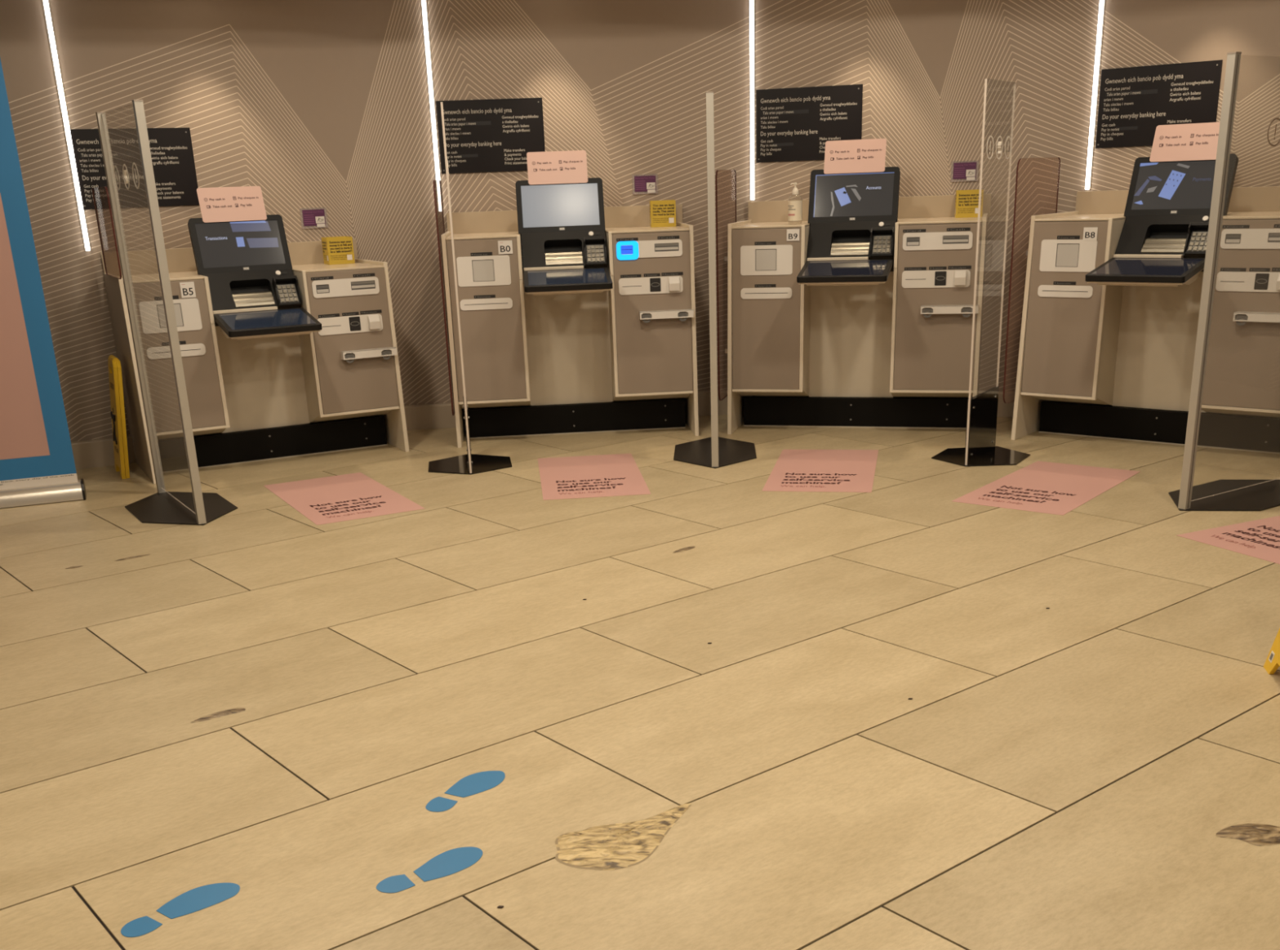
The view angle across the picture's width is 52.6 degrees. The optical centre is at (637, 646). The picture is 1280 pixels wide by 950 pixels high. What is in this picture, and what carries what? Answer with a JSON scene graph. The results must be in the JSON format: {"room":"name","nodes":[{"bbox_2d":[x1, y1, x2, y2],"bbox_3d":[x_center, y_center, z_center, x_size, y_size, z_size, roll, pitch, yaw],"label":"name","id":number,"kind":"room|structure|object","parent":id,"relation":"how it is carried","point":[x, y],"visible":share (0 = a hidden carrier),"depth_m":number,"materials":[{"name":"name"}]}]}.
{"room":"bank branch","nodes":[
{"label":"bank branch","id":0,"kind":"room"},
{"bbox_2d":[0,414,1279,949],"bbox_3d":[0.255,0.121,3.765,14.500,0.050,15.000,-2,20,0],"label":"floor","id":1,"kind":"structure","parent":0,"point":[1066,775],"depth_m":3.60,"materials":[{"name":"beige tile"}]},
{"bbox_2d":[0,57,86,508],"bbox_3d":[-3.161,-1.623,5.878,0.894,2.040,0.118,-9,21,-19],"label":"banner","id":2,"kind":"object","parent":1,"relation":"on","point":[37,465],"visible":1,"depth_m":6.10,"materials":[{"name":"blue plastic"}]},
{"bbox_2d":[65,565,83,568],"bbox_3d":[-2.243,-0.314,5.156,0.068,0.001,0.030,-9,21,-18],"label":"chip","id":3,"kind":"object","parent":1,"relation":"on","point":[72,567],"visible":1,"depth_m":5.15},
{"bbox_2d":[107,355,129,479],"bbox_3d":[-2.724,-1.206,6.795,0.094,0.613,0.285,-12,22,-25],"label":"sign","id":4,"kind":"object","parent":1,"relation":"on","point":[116,388],"visible":1,"depth_m":6.72,"materials":[{"name":"yellow plastic"}]},
{"bbox_2d":[110,384,118,453],"bbox_3d":[-2.745,-1.198,6.792,0.036,0.359,0.160,-12,22,-25],"label":"print","id":5,"kind":"object","parent":4,"relation":"attached to","point":[113,415],"depth_m":6.79,"materials":[{"name":"black"}]},
{"bbox_2d":[113,554,149,561],"bbox_3d":[-2.055,-0.361,5.267,0.150,0.001,0.032,-18,25,-38],"label":"chip","id":6,"kind":"object","parent":1,"relation":"on","point":[135,557],"visible":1,"depth_m":5.26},
{"bbox_2d":[95,99,237,525],"bbox_3d":[-2.173,-1.469,5.787,0.430,1.744,0.839,-13,23,-29],"label":"screen","id":7,"kind":"object","parent":1,"relation":"on","point":[197,508],"visible":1,"depth_m":5.86,"materials":[{"name":"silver metal"}]},
{"bbox_2d":[120,883,239,937],"bbox_3d":[-0.939,0.535,2.657,0.254,0.001,0.093,-20,27,-41],"label":"sticker","id":8,"kind":"object","parent":1,"relation":"on","point":[196,900],"visible":1,"depth_m":2.66,"materials":[{"name":"blue plastic"}]},
{"bbox_2d":[191,707,245,723],"bbox_3d":[-1.179,0.193,3.635,0.156,0.001,0.042,-15,23,-32],"label":"chip","id":9,"kind":"object","parent":1,"relation":"on","point":[233,711],"visible":1,"depth_m":3.64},
{"bbox_2d":[92,186,408,484],"bbox_3d":[-1.994,-1.691,6.849,1.382,1.432,0.978,-12,22,-25],"label":"machine","id":10,"kind":"object","parent":1,"relation":"on","point":[271,334],"visible":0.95,"depth_m":6.86,"materials":[{"name":"grey metal"}]},
{"bbox_2d":[196,186,266,222],"bbox_3d":[-2.112,-2.304,6.749,0.328,0.170,0.066,-12,22,-25],"label":"card","id":11,"kind":"object","parent":10,"relation":"on","point":[242,203],"visible":1,"depth_m":6.75,"materials":[{"name":"pink paper"}]},
{"bbox_2d":[204,196,258,208],"bbox_3d":[-2.111,-2.315,6.748,0.278,0.053,0.020,-12,22,-25],"label":"print","id":12,"kind":"object","parent":11,"relation":"attached to","point":[209,202],"depth_m":6.75,"materials":[{"name":"red"}]},
{"bbox_2d":[187,214,292,275],"bbox_3d":[-2.076,-2.097,6.776,0.480,0.288,0.139,-12,22,-25],"label":"monitor","id":13,"kind":"object","parent":10,"relation":"on","point":[248,247],"depth_m":6.76,"materials":[{"name":"black plastic"}]},
{"bbox_2d":[204,220,279,248],"bbox_3d":[-2.068,-2.145,6.763,0.367,0.135,0.050,-12,22,-25],"label":"picture","id":14,"kind":"object","parent":10,"relation":"attached to","point":[248,233],"depth_m":6.77,"materials":[{"name":"blue"}]},
{"bbox_2d":[121,262,383,283],"bbox_3d":[-2.078,-1.991,6.889,1.315,0.011,0.622,-12,22,-25],"label":"countertop","id":15,"kind":"structure","parent":10,"relation":"on","point":[191,275],"depth_m":6.82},
{"bbox_2d":[213,307,321,339],"bbox_3d":[-1.878,-1.634,6.575,0.573,0.111,0.534,-2,20,0],"label":"tray","id":16,"kind":"object","parent":10,"relation":"on","point":[237,323],"depth_m":6.53,"materials":[{"name":"black plastic"}]},
{"bbox_2d":[272,275,301,304],"bbox_3d":[-1.836,-1.867,6.783,0.122,0.136,0.079,-12,22,-25],"label":"keypad","id":17,"kind":"object","parent":10,"relation":"attached to","point":[286,290],"depth_m":6.78,"materials":[{"name":"silver metal"}]},
{"bbox_2d":[321,235,355,264],"bbox_3d":[-1.669,-2.208,7.224,0.144,0.142,0.143,-11,21,-23],"label":"cube","id":18,"kind":"object","parent":10,"relation":"on","point":[335,250],"visible":1,"depth_m":7.17,"materials":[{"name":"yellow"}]},
{"bbox_2d":[321,240,352,261],"bbox_3d":[-1.667,-2.207,7.219,0.144,0.104,0.131,-11,21,-23],"label":"print","id":19,"kind":"object","parent":18,"relation":"attached to","point":[333,251],"depth_m":7.16,"materials":[{"name":"black"}]},
{"bbox_2d":[367,315,380,329],"bbox_3d":[-1.410,-1.734,6.936,0.058,0.074,0.034,-12,22,-25],"label":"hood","id":20,"kind":"object","parent":10,"relation":"attached to","point":[373,321],"depth_m":6.93,"materials":[{"name":"white plastic"}]},
{"bbox_2d":[263,472,424,525],"bbox_3d":[-1.418,-0.715,6.188,0.500,0.001,0.975,-12,22,-26],"label":"floor sticker","id":21,"kind":"object","parent":1,"relation":"on","point":[352,496],"visible":1,"depth_m":6.14,"materials":[{"name":"pink plastic"}]},
{"bbox_2d":[309,496,386,518],"bbox_3d":[-1.301,-0.644,5.977,0.344,0.001,0.314,-12,22,-26],"label":"print","id":22,"kind":"object","parent":21,"relation":"on","point":[370,504],"depth_m":5.98},
{"bbox_2d":[376,847,482,893],"bbox_3d":[-0.437,0.478,2.763,0.253,0.001,0.092,-20,26,-41],"label":"sticker","id":23,"kind":"object","parent":1,"relation":"on","point":[450,862],"visible":1,"depth_m":2.77,"materials":[{"name":"blue plastic"}]},
{"bbox_2d":[425,770,505,812],"bbox_3d":[-0.419,0.346,3.130,0.100,0.001,0.252,14,25,38],"label":"sticker","id":24,"kind":"object","parent":1,"relation":"on","point":[477,783],"visible":1,"depth_m":3.14,"materials":[{"name":"blue plastic"}]},
{"bbox_2d":[428,102,511,475],"bbox_3d":[-0.910,-1.776,6.510,0.430,1.745,0.526,-5,20,-7],"label":"screen","id":25,"kind":"object","parent":1,"relation":"on","point":[469,464],"visible":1,"depth_m":6.64,"materials":[{"name":"silver plastic"}]},
{"bbox_2d":[433,177,698,448],"bbox_3d":[-0.370,-1.888,7.262,1.382,1.412,0.978,-4,20,-4],"label":"machine","id":26,"kind":"object","parent":1,"relation":"on","point":[600,306],"visible":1,"depth_m":7.16,"materials":[{"name":"grey metal"}]},
{"bbox_2d":[526,150,587,184],"bbox_3d":[-0.442,-2.640,7.143,0.328,0.170,0.066,-4,20,-4],"label":"card","id":27,"kind":"object","parent":26,"relation":"on","point":[551,167],"visible":1,"depth_m":7.14,"materials":[{"name":"pink paper"}]},
{"bbox_2d":[532,160,582,171],"bbox_3d":[-0.440,-2.651,7.141,0.278,0.053,0.020,-4,20,-4],"label":"print","id":28,"kind":"object","parent":27,"relation":"attached to","point":[537,165],"depth_m":7.14,"materials":[{"name":"red"}]},
{"bbox_2d":[515,177,605,235],"bbox_3d":[-0.426,-2.430,7.162,0.480,0.288,0.139,-4,20,-4],"label":"monitor","id":29,"kind":"object","parent":26,"relation":"on","point":[576,209],"depth_m":7.14,"materials":[{"name":"black plastic"}]},
{"bbox_2d":[445,225,689,239],"bbox_3d":[-0.399,-2.324,7.272,1.315,0.011,0.622,-4,20,-4],"label":"countertop","id":30,"kind":"structure","parent":26,"relation":"on","point":[646,228],"depth_m":7.07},
{"bbox_2d":[523,266,613,295],"bbox_3d":[-0.375,-1.947,6.919,0.486,0.111,0.404,-2,20,0],"label":"tray","id":31,"kind":"object","parent":26,"relation":"on","point":[537,280],"depth_m":6.84,"materials":[{"name":"black plastic"}]},
{"bbox_2d":[583,236,607,263],"bbox_3d":[-0.231,-2.170,7.090,0.122,0.136,0.079,-4,20,-4],"label":"keypad","id":32,"kind":"object","parent":26,"relation":"attached to","point":[594,247],"depth_m":7.08,"materials":[{"name":"silver metal"}]},
{"bbox_2d":[649,200,675,226],"bbox_3d":[0.145,-2.483,7.433,0.144,0.142,0.143,-2,20,-1],"label":"sign","id":33,"kind":"object","parent":26,"relation":"on","point":[662,212],"visible":1,"depth_m":7.37,"materials":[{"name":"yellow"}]},
{"bbox_2d":[649,204,674,222],"bbox_3d":[0.145,-2.482,7.427,0.144,0.104,0.131,-2,20,-1],"label":"print","id":34,"kind":"object","parent":33,"relation":"attached to","point":[659,213],"depth_m":7.37,"materials":[{"name":"black"}]},
{"bbox_2d":[668,276,679,291],"bbox_3d":[0.201,-1.980,7.082,0.058,0.074,0.034,-4,20,-4],"label":"hood","id":35,"kind":"object","parent":26,"relation":"attached to","point":[673,282],"depth_m":7.07,"materials":[{"name":"white plastic"}]},
{"bbox_2d":[537,453,650,500],"bbox_3d":[-0.234,-0.852,6.451,0.500,0.001,0.975,-4,20,-5],"label":"floor sticker","id":36,"kind":"object","parent":1,"relation":"on","point":[617,474],"visible":1,"depth_m":6.40,"materials":[{"name":"pink plastic"}]},
{"bbox_2d":[555,477,626,494],"bbox_3d":[-0.213,-0.769,6.214,0.344,0.001,0.314,-4,20,-5],"label":"print","id":37,"kind":"object","parent":36,"relation":"on","point":[557,482],"depth_m":6.23},
{"bbox_2d":[555,803,691,870],"bbox_3d":[-0.004,0.426,2.861,0.378,0.004,0.204,-11,21,-23],"label":"stain","id":38,"kind":"object","parent":1,"relation":"on","point":[624,845],"depth_m":2.85,"materials":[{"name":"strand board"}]},
{"bbox_2d":[672,546,695,553],"bbox_3d":[0.181,-0.380,5.092,0.126,0.001,0.036,-18,25,-37],"label":"chip","id":39,"kind":"object","parent":1,"relation":"on","point":[691,547],"visible":1,"depth_m":5.09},
{"bbox_2d":[673,91,756,468],"bbox_3d":[0.382,-1.853,6.596,0.430,1.744,0.839,-1,20,3],"label":"screen","id":40,"kind":"object","parent":1,"relation":"on","point":[714,451],"visible":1,"depth_m":6.39,"materials":[{"name":"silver metal"}]},
{"bbox_2d":[761,449,878,492],"bbox_3d":[0.920,-0.873,6.391,0.500,0.001,0.975,2,20,12],"label":"floor sticker","id":41,"kind":"object","parent":1,"relation":"on","point":[794,470],"visible":1,"depth_m":6.34,"materials":[{"name":"pink plastic"}]},
{"bbox_2d":[780,472,856,488],"bbox_3d":[0.864,-0.789,6.160,0.344,0.001,0.314,2,20,12],"label":"print","id":42,"kind":"object","parent":41,"relation":"on","point":[801,479],"depth_m":6.18},
{"bbox_2d":[715,166,991,434],"bbox_3d":[1.186,-1.902,7.143,1.412,1.412,0.978,3,20,15],"label":"machine","id":43,"kind":"object","parent":1,"relation":"on","point":[867,299],"visible":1,"depth_m":7.08,"materials":[{"name":"beige laminate"}]},
{"bbox_2d":[787,182,802,222],"bbox_3d":[0.852,-2.390,6.995,0.076,0.214,0.077,1,20,9],"label":"bottle","id":44,"kind":"object","parent":43,"relation":"on","point":[794,207],"visible":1,"depth_m":6.97,"materials":[{"name":"beige plastic"}]},
{"bbox_2d":[796,258,893,285],"bbox_3d":[1.095,-1.963,6.814,0.541,0.111,0.478,-2,20,0],"label":"tray","id":45,"kind":"object","parent":43,"relation":"on","point":[812,272],"depth_m":6.74,"materials":[{"name":"black plastic"}]},
{"bbox_2d":[813,172,893,216],"bbox_3d":[1.173,-2.449,7.028,0.422,0.218,0.081,3,20,15],"label":"picture","id":46,"kind":"object","parent":43,"relation":"on","point":[865,193],"depth_m":7.03,"materials":[{"name":"blue"}]},
{"bbox_2d":[808,166,900,224],"bbox_3d":[1.177,-2.447,7.045,0.480,0.288,0.139,3,20,15],"label":"monitor","id":47,"kind":"object","parent":43,"relation":"on","point":[865,197],"depth_m":7.03,"materials":[{"name":"black plastic"}]},
{"bbox_2d":[823,138,886,173],"bbox_3d":[1.180,-2.657,7.025,0.328,0.170,0.066,3,20,15],"label":"card","id":48,"kind":"object","parent":43,"relation":"on","point":[868,155],"visible":1,"depth_m":7.02,"materials":[{"name":"pink paper"}]},
{"bbox_2d":[830,148,881,159],"bbox_3d":[1.182,-2.668,7.023,0.278,0.053,0.020,3,20,15],"label":"print","id":49,"kind":"object","parent":48,"relation":"attached to","point":[835,153],"depth_m":7.02,"materials":[{"name":"pink paper"}]},
{"bbox_2d":[731,216,982,228],"bbox_3d":[1.226,-2.338,7.144,1.315,0.011,0.622,3,20,15],"label":"countertop","id":50,"kind":"structure","parent":43,"relation":"on","point":[937,220],"depth_m":6.99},
{"bbox_2d":[869,226,894,254],"bbox_3d":[1.308,-2.166,6.923,0.122,0.136,0.079,3,20,15],"label":"keypad","id":51,"kind":"object","parent":43,"relation":"attached to","point":[882,242],"depth_m":6.92,"materials":[{"name":"silver metal"}]},
{"bbox_2d":[954,271,966,285],"bbox_3d":[1.691,-1.927,6.784,0.058,0.074,0.034,3,20,15],"label":"hood","id":52,"kind":"object","parent":43,"relation":"attached to","point":[960,277],"depth_m":6.78,"materials":[{"name":"white plastic"}]},
{"bbox_2d":[954,189,983,217],"bbox_3d":[1.830,-2.444,7.150,0.144,0.142,0.143,2,20,11],"label":"sign","id":53,"kind":"object","parent":43,"relation":"on","point":[966,202],"visible":0.99,"depth_m":7.09,"materials":[{"name":"yellow paper"}]},
{"bbox_2d":[955,194,983,213],"bbox_3d":[1.829,-2.443,7.144,0.144,0.104,0.131,2,20,11],"label":"print","id":54,"kind":"object","parent":53,"relation":"attached to","point":[964,203],"depth_m":7.09,"materials":[{"name":"black"}]},
{"bbox_2d":[931,78,1030,466],"bbox_3d":[1.709,-1.779,6.251,0.430,1.745,0.526,10,23,30],"label":"screen","id":55,"kind":"object","parent":1,"relation":"on","point":[980,449],"visible":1,"depth_m":6.40,"materials":[{"name":"clear plastic"}]},
{"bbox_2d":[951,461,1139,515],"bbox_3d":[1.874,-0.729,5.892,0.500,0.001,0.975,13,25,36],"label":"floor sticker","id":56,"kind":"object","parent":1,"relation":"on","point":[1039,486],"visible":1,"depth_m":5.86,"materials":[{"name":"pink plastic"}]},
{"bbox_2d":[977,485,1075,504],"bbox_3d":[1.715,-0.659,5.710,0.344,0.001,0.314,13,25,36],"label":"print","id":57,"kind":"object","parent":56,"relation":"on","point":[1055,492],"depth_m":5.73},
{"bbox_2d":[1003,153,1279,453],"bbox_3d":[2.630,-1.707,6.451,1.412,1.412,0.978,13,25,37],"label":"machine","id":58,"kind":"object","parent":1,"relation":"on","point":[1113,283],"visible":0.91,"depth_m":6.49,"materials":[{"name":"grey metal"}]},
{"bbox_2d":[1084,257,1204,286],"bbox_3d":[2.431,-1.784,6.180,0.585,0.111,0.572,-2,20,0],"label":"tray","id":59,"kind":"object","parent":58,"relation":"on","point":[1103,271],"depth_m":6.13,"materials":[{"name":"black plastic"}]},
{"bbox_2d":[1034,211,1279,221],"bbox_3d":[2.725,-2.133,6.420,1.315,0.011,0.622,13,25,37],"label":"countertop","id":60,"kind":"structure","parent":58,"relation":"on","point":[1251,215],"depth_m":6.42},
{"bbox_2d":[1133,162,1211,204],"bbox_3d":[2.623,-2.270,6.347,0.354,0.194,0.072,13,25,37],"label":"picture","id":61,"kind":"object","parent":58,"relation":"attached to","point":[1154,183],"depth_m":6.35,"materials":[{"name":"blue"}]},
{"bbox_2d":[1124,153,1238,216],"bbox_3d":[2.657,-2.249,6.342,0.480,0.288,0.139,13,25,37],"label":"monitor","id":62,"kind":"object","parent":58,"relation":"on","point":[1175,188],"depth_m":6.34,"materials":[{"name":"black plastic"}]},
{"bbox_2d":[1149,121,1220,161],"bbox_3d":[2.680,-2.457,6.314,0.328,0.170,0.066,13,25,37],"label":"card","id":63,"kind":"object","parent":58,"relation":"on","point":[1189,141],"visible":0.98,"depth_m":6.32,"materials":[{"name":"pink paper"}]},
{"bbox_2d":[1159,133,1218,146],"bbox_3d":[2.682,-2.467,6.310,0.278,0.053,0.020,13,25,37],"label":"print","id":64,"kind":"object","parent":63,"relation":"attached to","point":[1165,140],"depth_m":6.31,"materials":[{"name":"pink paper"}]},
{"bbox_2d":[1183,222,1208,252],"bbox_3d":[2.694,-1.954,6.191,0.122,0.136,0.079,13,25,37],"label":"keypad","id":65,"kind":"object","parent":58,"relation":"attached to","point":[1196,241],"depth_m":6.20,"materials":[{"name":"silver metal"}]},
{"bbox_2d":[1275,273,1279,289],"bbox_3d":[2.961,-1.667,5.928,0.058,0.074,0.034,13,25,37],"label":"hood","id":66,"kind":"object","parent":58,"relation":"attached to","point":[1277,275],"depth_m":5.94,"materials":[{"name":"white plastic"}]},
{"bbox_2d":[1168,51,1279,511],"bbox_3d":[2.576,-1.474,5.315,0.839,1.744,0.430,-14,23,-31],"label":"screen","id":67,"kind":"object","parent":1,"relation":"on","point":[1222,495],"visible":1,"depth_m":5.22,"materials":[{"name":"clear glass"}]},
{"bbox_2d":[1177,515,1279,564],"bbox_3d":[2.643,-0.443,5.015,0.975,0.001,0.500,-11,22,-23],"label":"floor sticker","id":68,"kind":"object","parent":1,"relation":"on","point":[1260,539],"visible":1,"depth_m":4.98,"materials":[{"name":"pink plastic"}]},
{"bbox_2d":[1210,525,1279,549],"bbox_3d":[2.413,-0.401,4.920,0.314,0.001,0.344,-11,22,-23],"label":"print","id":69,"kind":"object","parent":68,"relation":"on","point":[1264,526],"depth_m":4.99},
{"bbox_2d":[1215,823,1279,846],"bbox_3d":[1.323,0.405,2.787,0.158,0.001,0.100,-2,20,0],"label":"chip","id":70,"kind":"object","parent":1,"relation":"on","point":[1256,834],"visible":1,"depth_m":2.79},
{"bbox_2d":[1263,628,1279,675],"bbox_3d":[1.886,-0.173,3.448,0.270,0.610,0.285,2,20,11],"label":"sign","id":71,"kind":"object","parent":1,"relation":"on","point":[1272,664],"visible":1,"depth_m":3.65,"materials":[{"name":"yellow plastic"}]},
{"bbox_2d":[0,0,1279,442],"bbox_3d":[0.200,-2.469,6.471,10.145,3.000,2.496,0,20,5],"label":"wall","id":72,"kind":"structure","parent":0,"point":[313,104],"depth_m":7.14,"materials":[{"name":"beige paint"}]},
{"bbox_2d":[42,0,90,251],"bbox_3d":[-2.905,-2.697,6.576,0.028,1.323,0.017,-12,22,-25],"label":"light strip","id":73,"kind":"object","parent":72,"relation":"attached to","point":[46,2],"visible":1,"depth_m":6.58,"materials":[{"name":"white plastic"}]},
{"bbox_2d":[69,127,199,209],"bbox_3d":[-2.629,-2.509,6.798,0.598,0.389,0.008,-12,22,-25],"label":"wall sign","id":74,"kind":"object","parent":72,"relation":"attached to","point":[171,152],"visible":0.77,"depth_m":6.81,"materials":[{"name":"black"}]},
{"bbox_2d":[299,208,328,228],"bbox_3d":[-1.818,-2.406,7.281,0.148,0.108,0.012,-12,22,-25],"label":"notice","id":75,"kind":"object","parent":72,"relation":"attached to","point":[310,217],"visible":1,"depth_m":7.28,"materials":[{"name":"paper"}]},
{"bbox_2d":[302,210,320,223],"bbox_3d":[-1.817,-2.410,7.275,0.112,0.066,0.001,-12,22,-25],"label":"print","id":76,"kind":"object","parent":75,"relation":"attached to","point":[318,211],"depth_m":7.26},
{"bbox_2d":[421,0,440,180],"bbox_3d":[-1.157,-3.077,7.280,0.028,1.205,0.017,-3,20,-4],"label":"light strip","id":77,"kind":"object","parent":72,"relation":"attached to","point":[424,5],"visible":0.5,"depth_m":7.26,"materials":[{"name":"white plastic"}]},
{"bbox_2d":[435,97,545,173],"bbox_3d":[-0.830,-2.905,7.374,0.598,0.386,0.010,-4,20,-4],"label":"wall sign","id":78,"kind":"object","parent":72,"relation":"attached to","point":[491,135],"visible":0.94,"depth_m":7.37,"materials":[{"name":"black"}]},
{"bbox_2d":[631,174,657,192],"bbox_3d":[0.045,-2.686,7.530,0.148,0.108,0.012,-3,20,-4],"label":"notice","id":79,"kind":"object","parent":72,"relation":"attached to","point":[642,183],"visible":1,"depth_m":7.53,"materials":[{"name":"paper"}]},
{"bbox_2d":[635,177,654,189],"bbox_3d":[0.044,-2.690,7.525,0.112,0.066,0.001,-3,20,-4],"label":"print","id":80,"kind":"object","parent":79,"relation":"attached to","point":[635,177],"depth_m":7.52},
{"bbox_2d":[71,390,1279,470],"bbox_3d":[0.242,-1.098,6.876,10.014,0.143,2.420,0,20,5],"label":"baseboard","id":81,"kind":"structure","parent":72,"relation":"attached to","point":[95,453],"depth_m":7.67,"materials":[{"name":"beige"}]},
{"bbox_2d":[749,0,755,199],"bbox_3d":[0.650,-3.171,7.356,0.028,1.205,0.017,3,20,15],"label":"light strip","id":82,"kind":"object","parent":72,"relation":"attached to","point":[752,99],"visible":1,"depth_m":7.38,"materials":[{"name":"white plastic"}]},
{"bbox_2d":[755,84,862,162],"bbox_3d":[0.970,-2.962,7.347,0.600,0.388,0.008,3,20,15],"label":"wall sign","id":83,"kind":"object","parent":72,"relation":"attached to","point":[795,123],"visible":0.89,"depth_m":7.34,"materials":[{"name":"black"}]},
{"bbox_2d":[951,160,976,180],"bbox_3d":[1.824,-2.647,7.219,0.148,0.108,0.012,3,20,15],"label":"notice","id":84,"kind":"object","parent":72,"relation":"attached to","point":[967,171],"visible":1,"depth_m":7.22,"materials":[{"name":"paper"}]},
{"bbox_2d":[954,164,973,177],"bbox_3d":[1.822,-2.651,7.214,0.112,0.066,0.001,3,20,15],"label":"print","id":85,"kind":"object","parent":84,"relation":"attached to","point":[954,164],"depth_m":7.22},
{"bbox_2d":[1084,0,1105,189],"bbox_3d":[2.405,-3.030,6.785,0.028,1.205,0.017,13,25,36],"label":"light strip","id":86,"kind":"object","parent":72,"relation":"attached to","point":[1101,5],"visible":1,"depth_m":6.82,"materials":[{"name":"white plastic"}]},
{"bbox_2d":[1095,59,1222,148],"bbox_3d":[2.670,-2.780,6.662,0.602,0.386,0.008,13,25,36],"label":"wall sign","id":87,"kind":"object","parent":72,"relation":"attached to","point":[1133,101],"visible":0.87,"depth_m":6.66,"materials":[{"name":"black"}]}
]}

